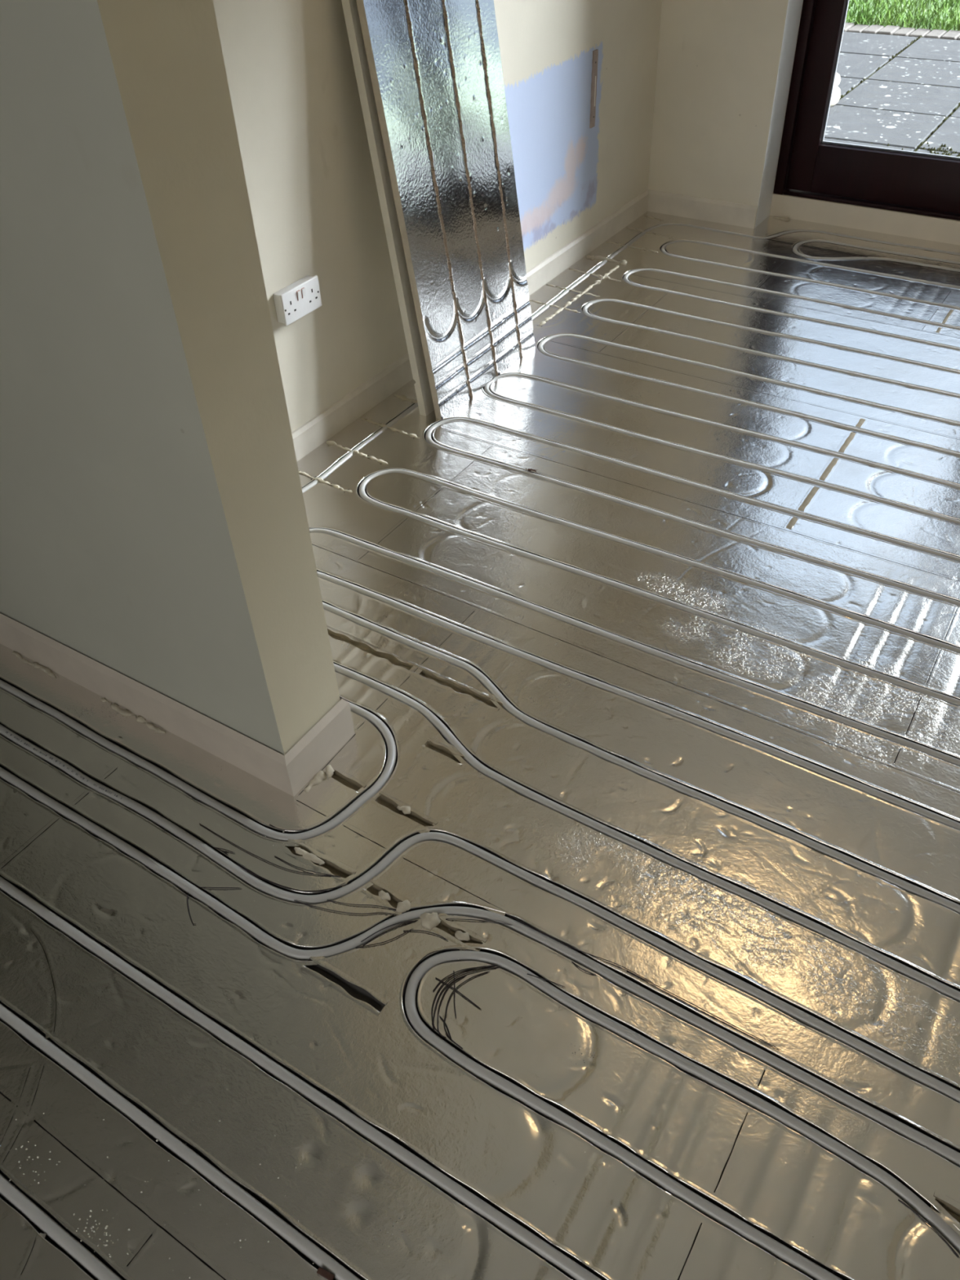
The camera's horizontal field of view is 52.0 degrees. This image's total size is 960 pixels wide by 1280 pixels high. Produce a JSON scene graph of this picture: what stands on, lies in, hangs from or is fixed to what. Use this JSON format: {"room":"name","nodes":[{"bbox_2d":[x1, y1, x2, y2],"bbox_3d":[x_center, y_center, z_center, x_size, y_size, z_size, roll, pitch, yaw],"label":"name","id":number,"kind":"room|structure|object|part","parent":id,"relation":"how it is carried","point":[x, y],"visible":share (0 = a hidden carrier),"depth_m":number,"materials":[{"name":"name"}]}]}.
{"room":"building under construction","nodes":[
{"label":"building under construction","id":0,"kind":"room"},
{"bbox_2d":[0,0,340,755],"bbox_3d":[-1.200,-0.996,1.595,1.975,2.550,0.171,22,47,25],"label":"wall partition","id":1,"kind":"structure","parent":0,"point":[154,528],"depth_m":1.47,"materials":[{"name":"grey paint"}]},
{"bbox_2d":[0,613,355,796],"bbox_3d":[-1.155,-0.119,2.371,1.987,0.107,0.195,22,47,25],"label":"baseboard","id":2,"kind":"structure","parent":1,"relation":"attached to","point":[290,772],"depth_m":2.01,"materials":[{"name":"paint"}]},
{"bbox_2d":[213,0,662,432],"bbox_3d":[-0.090,-2.097,2.775,0.200,2.550,3.742,22,47,25],"label":"wall","id":3,"kind":"structure","parent":0,"point":[307,162],"depth_m":2.85,"materials":[{"name":"paint"}]},
{"bbox_2d":[273,275,321,325],"bbox_3d":[-0.487,-0.911,2.633,0.038,0.084,0.151,22,47,25],"label":"double socket","id":4,"kind":"object","parent":3,"relation":"attached to","point":[297,300],"visible":1,"depth_m":2.61,"materials":[{"name":"white plastic"}]},
{"bbox_2d":[296,289,301,301],"bbox_3d":[-0.479,-0.913,2.607,0.006,0.025,0.013,22,47,25],"label":"rocker switch","id":5,"kind":"object","parent":4,"relation":"attached to","point":[298,291],"depth_m":2.61,"materials":[{"name":"white plastic"}]},
{"bbox_2d":[301,287,306,297],"bbox_3d":[-0.469,-0.924,2.619,0.006,0.025,0.013,22,47,25],"label":"rocker switch","id":6,"kind":"object","parent":4,"relation":"attached to","point":[303,289],"depth_m":2.62,"materials":[{"name":"white plastic"}]},
{"bbox_2d":[291,189,648,461],"bbox_3d":[-0.106,-1.023,3.347,0.011,0.088,3.174,22,47,25],"label":"baseboard","id":7,"kind":"structure","parent":3,"relation":"attached to","point":[315,432],"depth_m":3.15,"materials":[{"name":"white wood"}]},
{"bbox_2d":[589,48,598,128],"bbox_3d":[0.419,-2.023,3.615,0.008,0.252,0.034,22,47,25],"label":"strip","id":8,"kind":"object","parent":3,"relation":"attached to","point":[595,53],"visible":1,"depth_m":3.61,"materials":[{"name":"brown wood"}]},
{"bbox_2d":[0,211,959,1279],"bbox_3d":[-0.021,0.245,1.996,4.460,0.020,6.568,22,47,25],"label":"floor","id":9,"kind":"structure","parent":0,"point":[578,1198],"depth_m":1.81,"materials":[{"name":"metal"}]},
{"bbox_2d":[12,650,56,678],"bbox_3d":[-1.017,0.054,2.248,0.162,0.009,0.020,22,47,25],"label":"foam","id":10,"kind":"object","parent":9,"relation":"on","point":[47,670],"visible":1,"depth_m":2.24,"materials":[{"name":"beige plastic"}]},
{"bbox_2d":[0,1173,122,1279],"bbox_3d":[-0.571,0.831,1.362,4.350,0.019,0.022,22,47,25],"label":"pipe","id":11,"kind":"object","parent":9,"relation":"on","point":[11,1193],"visible":1,"depth_m":1.36,"materials":[{"name":"grey plastic"}]},
{"bbox_2d":[100,697,133,715],"bbox_3d":[-0.791,0.145,2.133,0.103,0.009,0.016,23,48,26],"label":"foam","id":12,"kind":"object","parent":9,"relation":"on","point":[123,712],"visible":1,"depth_m":2.12,"materials":[{"name":"beige plastic"}]},
{"bbox_2d":[132,715,165,733],"bbox_3d":[-0.705,0.178,2.091,0.104,0.010,0.017,25,48,27],"label":"foam","id":13,"kind":"object","parent":9,"relation":"on","point":[140,718],"visible":1,"depth_m":2.08,"materials":[{"name":"beige plastic"}]},
{"bbox_2d":[0,1004,360,1279],"bbox_3d":[-0.482,0.734,1.466,4.350,0.019,0.022,22,47,25],"label":"pipe","id":14,"kind":"object","parent":9,"relation":"on","point":[323,1260],"visible":1,"depth_m":1.44,"materials":[{"name":"grey plastic"}]},
{"bbox_2d":[186,893,194,924],"bbox_3d":[-0.514,0.477,1.745,0.008,0.003,0.070,-17,44,-16],"label":"bristles","id":15,"kind":"object","parent":9,"relation":"on","point":[188,893],"visible":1,"depth_m":1.74},
{"bbox_2d":[0,680,396,841],"bbox_3d":[-1.084,-0.035,2.362,2.070,0.019,0.366,22,47,25],"label":"pipe","id":16,"kind":"object","parent":9,"relation":"on","point":[377,722],"visible":0.82,"depth_m":1.98,"materials":[{"name":"grey plastic"}]},
{"bbox_2d":[200,887,240,888],"bbox_3d":[-0.468,0.447,1.776,0.076,0.003,0.003,0,42,3],"label":"bristles","id":17,"kind":"object","parent":9,"relation":"on","point":[200,887],"visible":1,"depth_m":1.77},
{"bbox_2d":[199,822,330,875],"bbox_3d":[-0.407,0.397,1.830,0.299,0.003,0.024,16,45,20],"label":"bristles","id":18,"kind":"object","parent":9,"relation":"on","point":[199,823],"visible":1,"depth_m":1.82},
{"bbox_2d":[245,868,327,892],"bbox_3d":[-0.352,0.439,1.779,0.167,0.003,0.017,10,43,14],"label":"bristles","id":19,"kind":"object","parent":9,"relation":"on","point":[246,868],"visible":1,"depth_m":1.77},
{"bbox_2d":[236,863,351,891],"bbox_3d":[-0.344,0.437,1.782,0.222,0.003,0.035,7,42,10],"label":"bristles","id":20,"kind":"object","parent":9,"relation":"on","point":[237,864],"visible":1,"depth_m":1.77},
{"bbox_2d":[0,876,601,1279],"bbox_3d":[-0.393,0.639,1.569,4.350,0.019,0.022,22,47,25],"label":"pipe","id":21,"kind":"object","parent":9,"relation":"on","point":[505,1224],"visible":1,"depth_m":1.49,"materials":[{"name":"grey plastic"}]},
{"bbox_2d":[274,855,338,876],"bbox_3d":[-0.318,0.418,1.802,0.138,0.004,0.010,13,44,17],"label":"bristles","id":22,"kind":"object","parent":9,"relation":"on","point":[274,855],"visible":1,"depth_m":1.80},
{"bbox_2d":[293,847,324,865],"bbox_3d":[-0.317,0.399,1.822,0.072,0.010,0.018,22,47,25],"label":"foam","id":23,"kind":"object","parent":9,"relation":"on","point":[306,855],"visible":1,"depth_m":1.82,"materials":[{"name":"beige plastic"}]},
{"bbox_2d":[303,770,326,792],"bbox_3d":[-0.327,0.281,1.955,0.026,0.014,0.062,22,47,25],"label":"foam","id":24,"kind":"object","parent":9,"relation":"on","point":[319,776],"visible":1,"depth_m":1.96,"materials":[{"name":"beige plastic"}]},
{"bbox_2d":[298,471,351,493],"bbox_3d":[-0.446,-0.450,2.784,0.219,0.010,0.018,24,48,27],"label":"foam","id":25,"kind":"object","parent":9,"relation":"on","point":[320,480],"visible":0.91,"depth_m":2.78,"materials":[{"name":"beige plastic"}]},
{"bbox_2d":[316,1266,334,1279],"bbox_3d":[-0.206,0.847,1.313,0.024,0.007,0.008,16,45,20],"label":"chip","id":26,"kind":"object","parent":9,"relation":"on","point":[322,1272],"visible":1,"depth_m":1.31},
{"bbox_2d":[325,764,334,777],"bbox_3d":[-0.302,0.262,1.974,0.020,0.018,0.028,-25,46,-23],"label":"foam","id":27,"kind":"object","parent":9,"relation":"on","point":[329,770],"visible":1,"depth_m":1.97,"materials":[{"name":"beige plastic"}]},
{"bbox_2d":[293,900,398,915],"bbox_3d":[-0.237,0.475,1.732,0.192,0.003,0.012,5,42,9],"label":"bristles","id":28,"kind":"object","parent":9,"relation":"on","point":[294,900],"visible":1,"depth_m":1.73},
{"bbox_2d":[329,441,388,464],"bbox_3d":[-0.362,-0.552,2.895,0.240,0.010,0.019,24,48,27],"label":"foam","id":29,"kind":"object","parent":9,"relation":"on","point":[334,443],"visible":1,"depth_m":2.88,"materials":[{"name":"beige plastic"}]},
{"bbox_2d":[326,899,395,910],"bbox_3d":[-0.205,0.469,1.738,0.137,0.003,0.005,5,42,8],"label":"bristles","id":30,"kind":"object","parent":9,"relation":"on","point":[326,900],"visible":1,"depth_m":1.74},
{"bbox_2d":[377,890,390,900],"bbox_3d":[-0.170,0.454,1.753,0.024,0.010,0.019,1,42,4],"label":"foam","id":31,"kind":"object","parent":9,"relation":"on","point":[382,894],"visible":1,"depth_m":1.75,"materials":[{"name":"beige plastic"}]},
{"bbox_2d":[355,928,413,948],"bbox_3d":[-0.162,0.514,1.686,0.104,0.003,0.010,-15,43,-13],"label":"bristles","id":32,"kind":"object","parent":9,"relation":"on","point":[412,928],"visible":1,"depth_m":1.68},
{"bbox_2d":[360,920,411,942],"bbox_3d":[-0.159,0.500,1.701,0.102,0.003,0.010,-17,44,-16],"label":"bristles","id":33,"kind":"object","parent":9,"relation":"on","point":[406,921],"visible":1,"depth_m":1.70},
{"bbox_2d":[341,0,434,416],"bbox_3d":[-0.111,-1.353,2.844,0.178,1.255,0.572,22,47,25],"label":"insulation panel edge","id":34,"kind":"object","parent":9,"relation":"on","point":[422,387],"visible":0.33,"depth_m":2.68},
{"bbox_2d":[363,920,417,945],"bbox_3d":[-0.155,0.502,1.698,0.105,0.003,0.007,-20,45,-19],"label":"bristles","id":35,"kind":"object","parent":9,"relation":"on","point":[415,920],"visible":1,"depth_m":1.70},
{"bbox_2d":[360,417,421,438],"bbox_3d":[-0.274,-0.646,2.995,0.238,0.009,0.019,24,48,27],"label":"foam","id":36,"kind":"object","parent":9,"relation":"on","point":[412,435],"visible":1,"depth_m":2.99,"materials":[{"name":"beige plastic"}]},
{"bbox_2d":[395,899,410,912],"bbox_3d":[-0.136,0.468,1.734,0.025,0.017,0.023,-5,42,-2],"label":"foam","id":37,"kind":"object","parent":9,"relation":"on","point":[403,906],"visible":1,"depth_m":1.73,"materials":[{"name":"beige plastic"}]},
{"bbox_2d":[396,805,411,813],"bbox_3d":[-0.146,0.325,1.897,0.031,0.011,0.018,22,47,25],"label":"foam","id":38,"kind":"object","parent":9,"relation":"on","point":[406,809],"visible":1,"depth_m":1.89,"materials":[{"name":"beige plastic"}]},
{"bbox_2d":[393,394,417,403],"bbox_3d":[-0.222,-0.763,3.124,0.133,0.012,0.022,22,47,25],"label":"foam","id":39,"kind":"object","parent":9,"relation":"on","point":[402,397],"visible":0.75,"depth_m":3.13,"materials":[{"name":"beige plastic"}]},
{"bbox_2d":[403,929,447,940],"bbox_3d":[-0.092,0.505,1.692,0.081,0.003,0.009,8,43,12],"label":"bristles","id":40,"kind":"object","parent":9,"relation":"on","point":[407,930],"visible":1,"depth_m":1.69},
{"bbox_2d":[419,912,440,929],"bbox_3d":[-0.086,0.486,1.711,0.034,0.019,0.036,-13,43,-11],"label":"foam","id":41,"kind":"object","parent":9,"relation":"on","point":[428,921],"visible":1,"depth_m":1.70,"materials":[{"name":"beige plastic"}]},
{"bbox_2d":[402,948,475,995],"bbox_3d":[-0.078,0.542,1.649,0.142,0.003,0.040,-25,46,-23],"label":"bristles","id":42,"kind":"object","parent":9,"relation":"on","point":[451,948],"visible":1,"depth_m":1.66},
{"bbox_2d":[439,1015,451,1038],"bbox_3d":[-0.054,0.616,1.566,0.004,0.004,0.046,-19,44,-17],"label":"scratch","id":43,"kind":"object","parent":9,"relation":"on","point":[439,1015],"visible":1,"depth_m":1.56},
{"bbox_2d":[355,0,535,420],"bbox_3d":[-0.073,-1.371,2.805,0.208,1.330,0.576,22,47,25],"label":"board","id":44,"kind":"object","parent":9,"relation":"on","point":[435,66],"visible":1,"depth_m":2.81,"materials":[{"name":"metal"}]},
{"bbox_2d":[436,974,466,1038],"bbox_3d":[-0.051,0.589,1.595,0.028,0.003,0.114,10,43,13],"label":"bristles","id":45,"kind":"object","parent":9,"relation":"on","point":[465,975],"visible":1,"depth_m":1.59},
{"bbox_2d":[453,970,456,1018],"bbox_3d":[-0.042,0.578,1.607,0.003,0.003,0.084,-3,42,-1],"label":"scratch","id":46,"kind":"object","parent":9,"relation":"on","point":[453,971],"visible":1,"depth_m":1.60},
{"bbox_2d":[435,977,481,1009],"bbox_3d":[-0.035,0.577,1.608,0.095,0.003,0.004,25,49,28],"label":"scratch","id":47,"kind":"object","parent":9,"relation":"on","point":[435,977],"visible":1,"depth_m":1.61},
{"bbox_2d":[454,930,470,941],"bbox_3d":[-0.030,0.506,1.688,0.027,0.010,0.020,-1,42,2],"label":"foam","id":48,"kind":"object","parent":9,"relation":"on","point":[459,935],"visible":1,"depth_m":1.68,"materials":[{"name":"beige plastic"}]},
{"bbox_2d":[432,964,493,991],"bbox_3d":[-0.030,0.555,1.633,0.110,0.003,0.016,-18,44,-17],"label":"bristles","id":49,"kind":"object","parent":9,"relation":"on","point":[490,965],"visible":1,"depth_m":1.63},
{"bbox_2d":[431,965,496,1031],"bbox_3d":[-0.038,0.572,1.614,0.046,0.003,0.153,31,51,32],"label":"bristles","id":50,"kind":"object","parent":9,"relation":"on","point":[487,966],"visible":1,"depth_m":1.62},
{"bbox_2d":[432,967,497,1033],"bbox_3d":[-0.034,0.575,1.610,0.048,0.003,0.150,28,50,30],"label":"bristles","id":51,"kind":"object","parent":9,"relation":"on","point":[436,1029],"visible":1,"depth_m":1.61},
{"bbox_2d":[443,970,489,1048],"bbox_3d":[-0.028,0.590,1.593,0.049,0.003,0.140,11,43,15],"label":"bristles","id":52,"kind":"object","parent":9,"relation":"on","point":[489,971],"visible":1,"depth_m":1.59},
{"bbox_2d":[445,918,510,924],"bbox_3d":[-0.001,0.488,1.707,0.117,0.003,0.004,3,42,7],"label":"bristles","id":53,"kind":"object","parent":9,"relation":"on","point":[446,918],"visible":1,"depth_m":1.71},
{"bbox_2d":[0,767,959,1167],"bbox_3d":[-0.231,0.484,1.734,4.384,0.019,0.231,17,45,21],"label":"pipe","id":54,"kind":"object","parent":9,"relation":"on","point":[841,1097],"visible":0.98,"depth_m":1.67,"materials":[{"name":"grey plastic"}]},
{"bbox_2d":[0,724,959,1102],"bbox_3d":[-0.179,0.425,1.797,4.383,0.019,0.252,17,45,20],"label":"pipe","id":55,"kind":"object","parent":9,"relation":"on","point":[877,1055],"visible":1,"depth_m":1.76,"materials":[{"name":"grey plastic"}]},
{"bbox_2d":[4,302,956,1278],"bbox_3d":[0.551,-0.171,2.423,1.795,0.005,3.809,22,47,25],"label":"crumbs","id":56,"kind":"object","parent":9,"relation":"on","point":[28,1157],"visible":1,"depth_m":1.41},
{"bbox_2d":[527,973,565,987],"bbox_3d":[0.110,0.560,1.619,0.067,0.004,0.003,13,44,17],"label":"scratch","id":57,"kind":"object","parent":9,"relation":"on","point":[527,974],"visible":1,"depth_m":1.62},
{"bbox_2d":[505,913,593,955],"bbox_3d":[0.121,0.506,1.680,0.180,0.004,0.006,20,46,23],"label":"bristles","id":58,"kind":"object","parent":9,"relation":"on","point":[505,913],"visible":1,"depth_m":1.68},
{"bbox_2d":[528,298,580,312],"bbox_3d":[0.268,-1.232,3.627,0.236,0.008,0.016,24,48,26],"label":"foam","id":59,"kind":"object","parent":9,"relation":"on","point":[535,301],"visible":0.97,"depth_m":3.62,"materials":[{"name":"beige plastic"}]},
{"bbox_2d":[546,284,599,297],"bbox_3d":[0.351,-1.322,3.725,0.238,0.007,0.015,23,48,26],"label":"foam","id":60,"kind":"object","parent":9,"relation":"on","point":[590,294],"visible":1,"depth_m":3.72,"materials":[{"name":"beige plastic"}]},
{"bbox_2d":[538,265,618,325],"bbox_3d":[0.380,-1.300,3.696,0.025,0.012,0.629,22,47,25],"label":"foam","id":61,"kind":"object","parent":9,"relation":"on","point":[611,271],"visible":1,"depth_m":3.67,"materials":[{"name":"beige plastic"}]},
{"bbox_2d":[571,961,595,975],"bbox_3d":[0.172,0.546,1.632,0.046,0.003,0.005,23,48,26],"label":"bristles","id":62,"kind":"object","parent":9,"relation":"on","point":[571,962],"visible":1,"depth_m":1.63},
{"bbox_2d":[586,255,595,259],"bbox_3d":[0.449,-1.543,3.963,0.036,0.018,0.030,22,47,25],"label":"foam","id":63,"kind":"object","parent":9,"relation":"on","point":[593,257],"visible":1,"depth_m":3.96,"materials":[{"name":"beige plastic"}]},
{"bbox_2d":[568,267,619,281],"bbox_3d":[0.444,-1.423,3.832,0.239,0.010,0.017,25,48,27],"label":"foam","id":64,"kind":"object","parent":9,"relation":"on","point":[598,275],"visible":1,"depth_m":3.83,"materials":[{"name":"beige plastic"}]},
{"bbox_2d":[586,254,626,264],"bbox_3d":[0.507,-1.527,3.943,0.184,0.018,0.031,22,47,25],"label":"foam","id":65,"kind":"object","parent":9,"relation":"on","point":[597,257],"visible":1,"depth_m":3.94,"materials":[{"name":"beige plastic"}]},
{"bbox_2d":[591,955,653,982],"bbox_3d":[0.234,0.543,1.632,0.114,0.003,0.005,18,46,22],"label":"bristles","id":66,"kind":"object","parent":9,"relation":"on","point":[591,955],"visible":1,"depth_m":1.63},
{"bbox_2d":[302,223,959,493],"bbox_3d":[1.347,-0.463,2.718,3.163,0.019,3.219,22,47,25],"label":"strip","id":67,"kind":"object","parent":9,"relation":"on","point":[326,473],"visible":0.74,"depth_m":3.82,"materials":[{"name":"grey plastic"}]},
{"bbox_2d":[605,240,657,253],"bbox_3d":[0.621,-1.613,4.037,0.246,0.008,0.018,25,48,27],"label":"foam","id":68,"kind":"object","parent":9,"relation":"on","point":[609,242],"visible":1,"depth_m":4.03,"materials":[{"name":"beige plastic"}]},
{"bbox_2d":[309,528,959,831],"bbox_3d":[0.772,0.239,1.957,3.031,0.019,0.179,22,47,25],"label":"pipe","id":69,"kind":"object","parent":9,"relation":"on","point":[885,797],"visible":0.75,"depth_m":2.13,"materials":[{"name":"grey plastic"}]},
{"bbox_2d":[322,602,959,914],"bbox_3d":[0.620,0.366,1.824,3.092,0.019,0.086,23,48,26],"label":"pipe","id":70,"kind":"object","parent":9,"relation":"on","point":[907,886],"visible":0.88,"depth_m":1.94,"materials":[{"name":"grey plastic"}]},
{"bbox_2d":[333,663,959,1002],"bbox_3d":[0.532,0.460,1.722,3.092,0.019,0.094,23,48,26],"label":"pipe","id":71,"kind":"object","parent":9,"relation":"on","point":[890,963],"visible":0.86,"depth_m":1.80,"materials":[{"name":"grey plastic"}]},
{"bbox_2d":[626,227,673,238],"bbox_3d":[0.716,-1.716,4.148,0.237,0.008,0.015,26,49,28],"label":"foam","id":72,"kind":"object","parent":9,"relation":"on","point":[627,228],"visible":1,"depth_m":4.14,"materials":[{"name":"beige plastic"}]},
{"bbox_2d":[643,215,665,221],"bbox_3d":[0.756,-1.834,4.279,0.114,0.007,0.013,31,51,32],"label":"foam","id":73,"kind":"object","parent":9,"relation":"on","point":[643,215],"visible":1,"depth_m":4.28,"materials":[{"name":"beige plastic"}]},
{"bbox_2d":[359,469,959,706],"bbox_3d":[0.954,0.048,2.163,3.025,0.019,0.192,22,47,25],"label":"pipe","id":74,"kind":"object","parent":9,"relation":"on","point":[362,486],"visible":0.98,"depth_m":2.38,"materials":[{"name":"grey plastic"}]},
{"bbox_2d":[404,950,959,1279],"bbox_3d":[0.746,0.894,1.224,2.028,0.019,0.204,22,47,25],"label":"pipe","id":75,"kind":"object","parent":9,"relation":"on","point":[764,1242],"visible":1,"depth_m":1.46,"materials":[{"name":"grey plastic"}]},
{"bbox_2d":[425,417,959,606],"bbox_3d":[1.130,-0.144,2.370,3.028,0.019,0.198,22,47,25],"label":"pipe","id":76,"kind":"object","parent":9,"relation":"on","point":[428,433],"visible":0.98,"depth_m":2.62,"materials":[{"name":"grey plastic"}]},
{"bbox_2d":[524,467,537,473],"bbox_3d":[0.145,-0.479,2.779,0.039,0.008,0.025,22,47,25],"label":"clump","id":77,"kind":"object","parent":76,"relation":"on","point":[529,468],"visible":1,"depth_m":2.78,"materials":[{"name":"grey"}]},
{"bbox_2d":[484,373,959,524],"bbox_3d":[1.308,-0.339,2.579,3.030,0.019,0.191,22,47,25],"label":"pipe","id":78,"kind":"object","parent":9,"relation":"on","point":[486,388],"visible":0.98,"depth_m":2.85,"materials":[{"name":"grey plastic"}]},
{"bbox_2d":[537,333,959,457],"bbox_3d":[1.492,-0.533,2.788,3.024,0.019,0.196,22,47,25],"label":"pipe","id":79,"kind":"object","parent":9,"relation":"on","point":[541,344],"visible":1,"depth_m":3.08,"materials":[{"name":"grey plastic"}]},
{"bbox_2d":[582,299,959,398],"bbox_3d":[1.669,-0.729,2.999,3.030,0.019,0.187,22,47,25],"label":"pipe","id":80,"kind":"object","parent":9,"relation":"on","point":[585,308],"visible":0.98,"depth_m":3.31,"materials":[{"name":"grey plastic"}]},
{"bbox_2d":[773,216,790,220],"bbox_3d":[1.293,-1.808,4.220,0.078,0.013,0.023,22,47,25],"label":"foam","id":81,"kind":"object","parent":9,"relation":"on","point":[780,218],"visible":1,"depth_m":4.21,"materials":[{"name":"beige plastic"}]},
{"bbox_2d":[622,268,959,351],"bbox_3d":[1.847,-0.919,3.204,3.028,0.019,0.188,22,47,25],"label":"pipe","id":82,"kind":"object","parent":9,"relation":"on","point":[626,276],"visible":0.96,"depth_m":3.54,"materials":[{"name":"grey plastic"}]},
{"bbox_2d":[660,240,959,310],"bbox_3d":[2.031,-1.115,3.416,3.024,0.019,0.205,22,47,25],"label":"pipe","id":83,"kind":"object","parent":9,"relation":"on","point":[663,248],"visible":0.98,"depth_m":3.77,"materials":[{"name":"grey plastic"}]},
{"bbox_2d":[792,240,959,271],"bbox_3d":[2.355,-1.173,3.463,2.554,0.019,0.219,22,47,25],"label":"pipe","id":84,"kind":"object","parent":9,"relation":"on","point":[796,246],"visible":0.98,"depth_m":3.87,"materials":[{"name":"grey plastic"}]},
{"bbox_2d":[648,0,803,206],"bbox_3d":[2.320,-2.399,2.991,3.494,2.550,0.556,22,47,25],"label":"wall","id":85,"kind":"structure","parent":0,"point":[718,60],"depth_m":3.94,"materials":[{"name":"beige paint"}]},
{"bbox_2d":[647,189,757,228],"bbox_3d":[0.944,-1.853,4.225,0.500,0.088,0.010,22,47,25],"label":"baseboard","id":86,"kind":"structure","parent":85,"relation":"attached to","point":[735,214],"depth_m":4.21,"materials":[{"name":"paint"}]},
{"bbox_2d":[755,0,803,227],"bbox_3d":[1.168,-2.629,3.459,0.001,2.250,0.174,22,47,25],"label":"door reveal","id":87,"kind":"structure","parent":85,"relation":"attached to","point":[792,20],"depth_m":3.91,"materials":[{"name":"white paint"}]},
{"bbox_2d":[769,193,959,244],"bbox_3d":[2.295,-1.542,3.844,2.308,0.138,0.252,22,47,25],"label":"door sill","id":88,"kind":"structure","parent":85,"relation":"attached to","point":[944,230],"depth_m":4.06,"materials":[{"name":"paint"}]},
{"bbox_2d":[773,0,959,220],"bbox_3d":[2.224,-2.367,3.044,2.308,2.162,0.128,22,47,25],"label":"door frame","id":89,"kind":"structure","parent":85,"relation":"attached to","point":[808,6],"depth_m":3.98,"materials":[{"name":"brown wood"}]},
{"bbox_2d":[786,0,959,213],"bbox_3d":[1.745,-2.528,3.275,1.109,2.089,0.048,22,47,25],"label":"door","id":90,"kind":"structure","parent":85,"relation":"in","point":[931,181],"depth_m":3.94,"materials":[{"name":"brown wood"}]},
{"bbox_3d":[1.774,-1.819,3.909,0.887,0.184,0.048,22,47,25],"label":"rail","id":91,"kind":"part","parent":90,"relation":"part of","materials":[{"name":"brown wood"}]},
{"label":"outside","id":92,"kind":"structure","parent":0,"visible":0},
{"bbox_2d":[845,0,959,31],"bbox_3d":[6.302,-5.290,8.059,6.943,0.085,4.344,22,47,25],"label":"grass","id":93,"kind":"structure","parent":92,"point":[868,17],"depth_m":7.96,"materials":[{"name":"green plant"}]},
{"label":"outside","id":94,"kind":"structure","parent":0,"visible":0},
{"bbox_2d":[844,22,959,39],"bbox_3d":[3.437,-4.644,7.560,14.148,0.056,0.265,22,47,25],"label":"edging","id":95,"kind":"object","parent":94,"point":[849,27],"visible":0.11,"depth_m":7.60,"materials":[{"name":"grey stone"}]},
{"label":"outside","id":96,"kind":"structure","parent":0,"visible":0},
{"bbox_2d":[840,40,959,150],"bbox_3d":[3.742,-2.665,5.446,18.000,0.188,4.290,22,47,25],"label":"bed","id":97,"kind":"object","parent":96,"point":[958,106],"depth_m":5.97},
{"bbox_2d":[823,31,959,156],"bbox_3d":[2.479,-3.197,5.985,11.714,0.053,4.240,22,47,25],"label":"patio","id":98,"kind":"structure","parent":97,"relation":"on","point":[902,123],"depth_m":6.23,"materials":[{"name":"grey stone"}]},
{"bbox_2d":[830,72,840,106],"bbox_3d":[2.053,-3.440,6.090,0.368,0.205,0.368,22,47,25],"label":"plinth","id":99,"kind":"object","parent":98,"relation":"on","point":[836,95],"visible":0.15,"depth_m":6.02,"materials":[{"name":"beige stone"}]},
{"bbox_2d":[837,34,959,156],"bbox_3d":[3.022,-3.044,5.742,4.723,0.030,4.272,22,47,25],"label":"moss","id":100,"kind":"object","parent":98,"relation":"on","point":[931,149],"visible":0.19,"depth_m":5.54,"materials":[{"name":"green plant"}]}
]}

